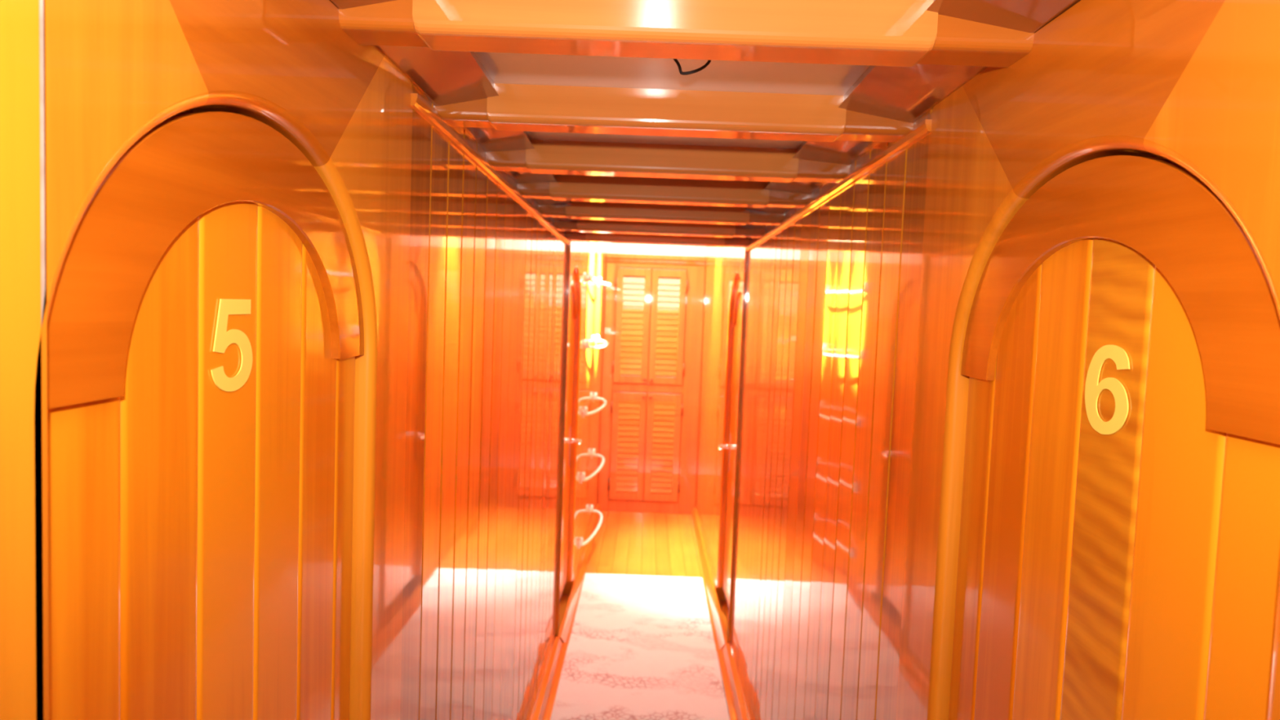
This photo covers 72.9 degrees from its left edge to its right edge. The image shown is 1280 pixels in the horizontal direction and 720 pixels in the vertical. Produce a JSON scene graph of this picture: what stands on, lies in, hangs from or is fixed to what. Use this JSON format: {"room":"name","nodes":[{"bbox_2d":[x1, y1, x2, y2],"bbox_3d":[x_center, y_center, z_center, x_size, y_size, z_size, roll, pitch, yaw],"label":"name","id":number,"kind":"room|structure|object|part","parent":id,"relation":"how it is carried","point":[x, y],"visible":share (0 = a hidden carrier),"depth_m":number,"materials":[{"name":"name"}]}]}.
{"room":"ship interior","nodes":[
{"label":"ship interior","id":0,"kind":"room"},
{"bbox_2d":[0,0,606,719],"bbox_3d":[-0.436,0.116,2.777,0.234,2.550,7.920,2,4,0],"label":"wall","id":1,"kind":"structure","parent":0,"point":[460,382],"depth_m":1.24,"materials":[{"name":"brown wood"}]},
{"bbox_2d":[46,111,364,719],"bbox_3d":[-0.386,0.584,0.894,0.091,1.635,0.630,2,4,0],"label":"door","id":2,"kind":"structure","parent":1,"relation":"in","point":[205,331],"depth_m":0.77,"materials":[{"name":"brown wood"}]},
{"bbox_2d":[410,93,570,245],"bbox_3d":[-0.330,-0.456,2.588,0.014,0.052,2.565,2,4,0],"label":"trim","id":3,"kind":"structure","parent":1,"relation":"attached to","point":[418,104],"depth_m":1.73,"materials":[{"name":"orange wood"}]},
{"bbox_2d":[531,503,601,719],"bbox_3d":[-0.367,1.366,2.804,0.073,0.058,7.820,2,4,0],"label":"baseboard","id":4,"kind":"structure","parent":1,"relation":"attached to","point":[543,710],"depth_m":3.85,"materials":[{"name":"orange wood"}]},
{"bbox_2d":[559,271,582,601],"bbox_3d":[-0.345,0.375,4.250,0.095,1.635,0.630,2,4,0],"label":"door","id":5,"kind":"structure","parent":1,"relation":"in","point":[572,315],"depth_m":4.38,"materials":[{"name":"brown wood"}]},
{"bbox_3d":[-0.363,0.443,4.517,0.004,0.215,0.034,2,4,0],"label":"handle plate","id":6,"kind":"part","parent":5,"relation":"part of","materials":[{"name":"orange metal"}]},
{"bbox_3d":[-0.329,0.425,4.465,0.064,0.023,0.122,2,4,0],"label":"lever","id":7,"kind":"part","parent":5,"relation":"part of","materials":[{"name":"silver metal"}]},
{"bbox_2d":[578,504,602,548],"bbox_3d":[-0.295,1.028,5.388,0.104,0.066,0.872,2,4,0],"label":"ladder rung","id":8,"kind":"object","parent":1,"relation":"attached to","point":[581,543],"visible":1,"depth_m":5.33,"materials":[{"name":"white metal"}]},
{"bbox_2d":[581,448,604,484],"bbox_3d":[-0.281,0.651,5.364,0.104,0.066,0.872,2,4,0],"label":"ladder rung","id":9,"kind":"object","parent":1,"relation":"attached to","point":[583,473],"visible":1,"depth_m":5.29,"materials":[{"name":"white metal"}]},
{"bbox_2d":[582,391,606,417],"bbox_3d":[-0.267,0.274,5.340,0.104,0.066,0.872,2,4,0],"label":"ladder rung","id":10,"kind":"object","parent":1,"relation":"attached to","point":[585,412],"visible":1,"depth_m":5.21,"materials":[{"name":"white metal"}]},
{"bbox_2d":[585,334,608,351],"bbox_3d":[-0.253,-0.105,5.317,0.104,0.066,0.872,2,4,0],"label":"ladder rung","id":11,"kind":"object","parent":1,"relation":"attached to","point":[597,340],"visible":1,"depth_m":5.18,"materials":[{"name":"white metal"}]},
{"bbox_2d":[587,272,610,287],"bbox_3d":[-0.239,-0.484,5.293,0.104,0.066,0.872,2,4,0],"label":"ladder rung","id":12,"kind":"object","parent":1,"relation":"attached to","point":[597,282],"visible":1,"depth_m":4.99,"materials":[{"name":"white metal"}]},
{"bbox_2d":[558,510,728,651],"bbox_3d":[0.008,1.431,2.854,1.280,0.050,7.920,2,4,0],"label":"floor","id":13,"kind":"structure","parent":0,"point":[625,542],"depth_m":5.64,"materials":[{"name":"orange wood"}]},
{"bbox_2d":[551,573,729,719],"bbox_3d":[-0.009,1.452,2.037,0.685,0.004,6.085,2,4,0],"label":"carpet runner","id":14,"kind":"object","parent":13,"relation":"on","point":[640,647],"visible":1,"depth_m":3.92,"materials":[{"name":"carpet"}]},
{"bbox_2d":[597,254,706,513],"bbox_3d":[0.084,0.194,6.599,0.750,1.955,0.089,2,4,0],"label":"shuttered door","id":15,"kind":"structure","parent":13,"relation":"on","point":[654,307],"depth_m":6.59,"materials":[{"name":"wood"}]},
{"bbox_3d":[-0.092,0.659,6.625,0.260,0.830,0.024,2,4,0],"label":"cupboard door","id":16,"kind":"part","parent":15,"relation":"part of","materials":[{"name":"orange wood"}]},
{"bbox_3d":[-0.058,-0.258,6.568,0.260,0.870,0.024,2,4,0],"label":"cupboard door","id":17,"kind":"part","parent":15,"relation":"part of","materials":[{"name":"orange wood"}]},
{"bbox_3d":[0.059,0.188,6.633,0.534,1.800,0.018,2,4,0],"label":"panel","id":18,"kind":"part","parent":15,"relation":"part of","materials":[{"name":"orange wood"}]},
{"bbox_3d":[0.119,-0.751,6.542,0.750,0.060,0.084,2,4,0],"label":"cornice","id":19,"kind":"part","parent":15,"relation":"part of","materials":[{"name":"orange wood"}]},
{"bbox_3d":[0.174,0.669,6.623,0.260,0.830,0.024,2,4,0],"label":"cupboard door","id":20,"kind":"part","parent":15,"relation":"part of","materials":[{"name":"orange wood"}]},
{"bbox_3d":[0.208,-0.248,6.566,0.260,0.870,0.024,2,4,0],"label":"cupboard door","id":21,"kind":"part","parent":15,"relation":"part of","materials":[{"name":"orange wood"}]},
{"bbox_2d":[606,243,706,257],"bbox_3d":[0.095,-0.084,6.677,1.280,2.500,0.100,2,4,0],"label":"wall","id":22,"kind":"structure","parent":0,"point":[611,248],"depth_m":6.58,"materials":[{"name":"white paint"}]},
{"bbox_2d":[328,0,1080,247],"bbox_3d":[0.090,-0.777,2.716,1.280,0.662,7.920,2,4,0],"label":"ceiling","id":23,"kind":"structure","parent":0,"point":[904,94],"depth_m":1.35,"materials":[{"name":"orange wood"}]},
{"bbox_2d":[565,231,751,247],"bbox_3d":[0.079,-0.538,3.793,0.946,0.063,0.087,2,4,0],"label":"ceiling beam","id":24,"kind":"structure","parent":23,"relation":"attached to","point":[603,237],"depth_m":3.75,"materials":[{"name":"orange wood"}]},
{"bbox_2d":[553,219,765,237],"bbox_3d":[0.075,-0.515,3.333,0.946,0.063,0.087,2,4,0],"label":"ceiling beam","id":25,"kind":"structure","parent":23,"relation":"attached to","point":[580,225],"depth_m":3.29,"materials":[{"name":"orange wood"}]},
{"bbox_2d":[538,200,784,225],"bbox_3d":[0.070,-0.492,2.874,0.946,0.063,0.087,2,4,0],"label":"ceiling beam","id":26,"kind":"structure","parent":23,"relation":"attached to","point":[576,209],"depth_m":2.83,"materials":[{"name":"orange wood"}]},
{"bbox_2d":[517,173,810,208],"bbox_3d":[0.066,-0.469,2.414,0.946,0.063,0.087,2,4,0],"label":"ceiling beam","id":27,"kind":"structure","parent":23,"relation":"attached to","point":[602,188],"depth_m":2.37,"materials":[{"name":"orange wood"}]},
{"bbox_2d":[485,139,849,182],"bbox_3d":[0.062,-0.447,1.955,0.946,0.063,0.087,2,4,0],"label":"ceiling beam","id":28,"kind":"structure","parent":23,"relation":"attached to","point":[548,157],"depth_m":1.91,"materials":[{"name":"orange wood"}]},
{"bbox_2d":[435,83,913,142],"bbox_3d":[0.057,-0.424,1.496,0.946,0.063,0.087,2,4,0],"label":"ceiling beam","id":29,"kind":"structure","parent":23,"relation":"attached to","point":[517,107],"depth_m":1.45,"materials":[{"name":"orange wood"}]},
{"bbox_2d":[338,0,1034,67],"bbox_3d":[0.053,-0.401,1.036,0.946,0.063,0.087,2,4,0],"label":"ceiling beam","id":30,"kind":"structure","parent":23,"relation":"attached to","point":[872,33],"depth_m":1.00,"materials":[{"name":"orange wood"}]},
{"bbox_2d":[673,58,711,75],"bbox_3d":[0.069,-0.422,1.226,0.073,0.037,0.008,1,4,-17],"label":"cable","id":31,"kind":"object","parent":23,"relation":"hanging from","point":[676,60],"visible":0.76,"depth_m":1.23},
{"bbox_2d":[695,0,1279,719],"bbox_3d":[0.540,0.152,2.770,0.213,2.550,7.920,2,4,0],"label":"wall","id":32,"kind":"structure","parent":0,"point":[853,399],"depth_m":1.45,"materials":[{"name":"brown wood"}]},
{"bbox_2d":[690,507,749,719],"bbox_3d":[0.372,1.393,2.799,0.062,0.058,7.820,2,4,0],"label":"baseboard","id":33,"kind":"structure","parent":32,"relation":"attached to","point":[735,703],"depth_m":3.92,"materials":[{"name":"orange wood"}]},
{"bbox_2d":[717,276,742,608],"bbox_3d":[0.445,0.405,4.244,0.092,1.635,0.630,2,4,0],"label":"door","id":34,"kind":"structure","parent":32,"relation":"in","point":[737,307],"depth_m":4.37,"materials":[{"name":"brown wood"}]},
{"bbox_3d":[0.431,0.454,4.460,0.064,0.023,0.122,2,4,0],"label":"lever","id":35,"kind":"part","parent":34,"relation":"part of","materials":[{"name":"silver metal"}]},
{"bbox_3d":[0.464,0.474,4.511,0.004,0.215,0.034,2,4,0],"label":"handle plate","id":36,"kind":"part","parent":34,"relation":"part of","materials":[{"name":"orange metal"}]},
{"bbox_2d":[745,119,932,252],"bbox_3d":[0.463,-0.427,2.607,0.014,0.051,2.515,2,4,0],"label":"trim","id":37,"kind":"structure","parent":32,"relation":"attached to","point":[922,129],"depth_m":1.78,"materials":[{"name":"orange wood"}]},
{"bbox_2d":[948,155,1279,719],"bbox_3d":[0.415,0.611,0.941,0.091,1.635,0.630,2,4,0],"label":"door","id":38,"kind":"structure","parent":32,"relation":"in","point":[1119,552],"depth_m":0.82,"materials":[{"name":"brown wood"}]}
]}

